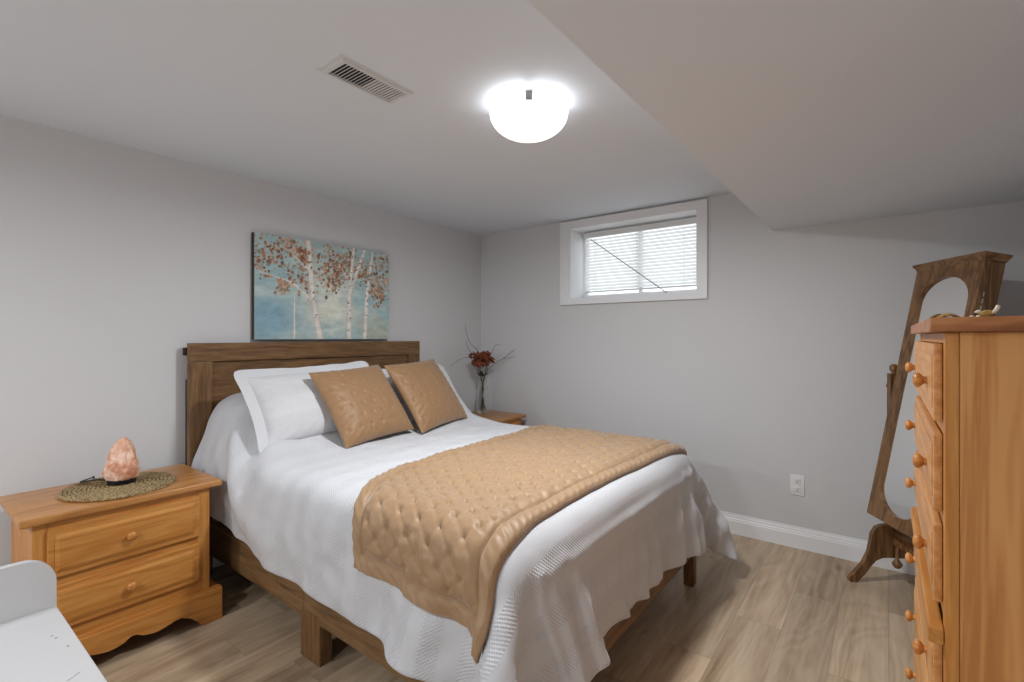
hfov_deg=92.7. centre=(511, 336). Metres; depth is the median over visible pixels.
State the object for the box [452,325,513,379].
flower bouquet
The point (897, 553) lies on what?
finial
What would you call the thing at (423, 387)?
cushion
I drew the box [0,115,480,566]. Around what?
wall
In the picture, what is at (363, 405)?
cushion
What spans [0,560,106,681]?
bench
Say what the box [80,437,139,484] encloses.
salt lamp
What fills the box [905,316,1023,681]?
dresser
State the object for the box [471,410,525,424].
nightstand
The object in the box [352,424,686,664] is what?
throw
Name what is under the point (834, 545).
baseboard
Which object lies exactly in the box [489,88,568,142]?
ceiling lamp
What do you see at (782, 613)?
floor
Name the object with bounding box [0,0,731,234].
ceiling
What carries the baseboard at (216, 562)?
attached to the wall at (115, 259)
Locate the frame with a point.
(211, 367)
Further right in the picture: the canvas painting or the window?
the window
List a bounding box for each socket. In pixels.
[794,478,800,483]
[794,486,800,492]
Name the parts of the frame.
headboard post, headboard rail, headboard panel, rail, leg, headboard post, foot rail, leg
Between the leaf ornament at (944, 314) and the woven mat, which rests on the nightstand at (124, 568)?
the woven mat
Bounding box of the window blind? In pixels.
[584,217,695,292]
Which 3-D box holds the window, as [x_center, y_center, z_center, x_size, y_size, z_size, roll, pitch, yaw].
[0.910,-0.578,3.638,1.125,0.650,0.274,0,0,37]
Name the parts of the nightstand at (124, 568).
drawer, drawer, knob, knob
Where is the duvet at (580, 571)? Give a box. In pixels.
[191,392,740,681]
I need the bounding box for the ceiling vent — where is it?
[317,54,413,103]
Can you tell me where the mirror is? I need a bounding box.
[847,251,1012,581]
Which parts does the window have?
sash, pane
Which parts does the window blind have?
ladder cord, rail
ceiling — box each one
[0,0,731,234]
[527,0,1023,229]
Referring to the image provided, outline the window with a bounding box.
[560,199,707,304]
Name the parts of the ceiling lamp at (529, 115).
plate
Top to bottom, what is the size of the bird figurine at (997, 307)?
0.023 m
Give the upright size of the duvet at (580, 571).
0.889 m
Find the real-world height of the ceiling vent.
0.012 m
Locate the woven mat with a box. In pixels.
[57,471,175,502]
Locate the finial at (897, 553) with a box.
[892,546,902,568]
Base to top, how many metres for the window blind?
0.522 m
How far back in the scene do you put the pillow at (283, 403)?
2.41 m
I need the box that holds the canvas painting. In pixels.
[251,232,388,338]
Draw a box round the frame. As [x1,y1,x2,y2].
[183,341,695,681]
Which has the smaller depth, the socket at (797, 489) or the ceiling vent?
the ceiling vent
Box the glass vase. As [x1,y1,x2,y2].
[476,379,488,412]
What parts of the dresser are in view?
knob, knob, knob, knob, knob, knob, drawer, knob, knob, knob, knob, drawer, waist moulding, drawer, drawer, drawer, drawer, panel, frame, panel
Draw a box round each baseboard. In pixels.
[213,557,223,567]
[719,510,915,575]
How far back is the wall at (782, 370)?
3.03 m
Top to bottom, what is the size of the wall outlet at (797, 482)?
0.122 m
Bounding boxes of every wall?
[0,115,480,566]
[481,193,1023,540]
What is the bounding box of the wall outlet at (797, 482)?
[790,474,804,496]
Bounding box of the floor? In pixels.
[90,533,915,681]
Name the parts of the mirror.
leg, glass, mirror frame, crown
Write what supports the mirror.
on the floor
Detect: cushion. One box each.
[309,365,413,448]
[384,359,467,432]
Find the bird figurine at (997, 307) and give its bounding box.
[974,305,999,315]
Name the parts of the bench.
panel, seat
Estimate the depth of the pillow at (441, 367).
3.03 m
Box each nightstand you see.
[0,464,221,654]
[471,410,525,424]
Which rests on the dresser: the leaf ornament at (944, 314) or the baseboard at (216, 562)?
the leaf ornament at (944, 314)
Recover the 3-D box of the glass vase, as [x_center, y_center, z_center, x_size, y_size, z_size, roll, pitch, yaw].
[-0.246,0.496,4.099,0.108,0.274,0.108,0,0,-8]
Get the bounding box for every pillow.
[234,361,368,452]
[382,364,470,421]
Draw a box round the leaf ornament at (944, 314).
[929,313,959,317]
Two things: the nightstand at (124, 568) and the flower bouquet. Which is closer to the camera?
the nightstand at (124, 568)
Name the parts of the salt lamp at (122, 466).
power cord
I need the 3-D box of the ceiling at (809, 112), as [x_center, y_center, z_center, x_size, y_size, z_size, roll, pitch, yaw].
[0.461,-0.783,0.564,1.146,0.267,5.200,0,0,37]

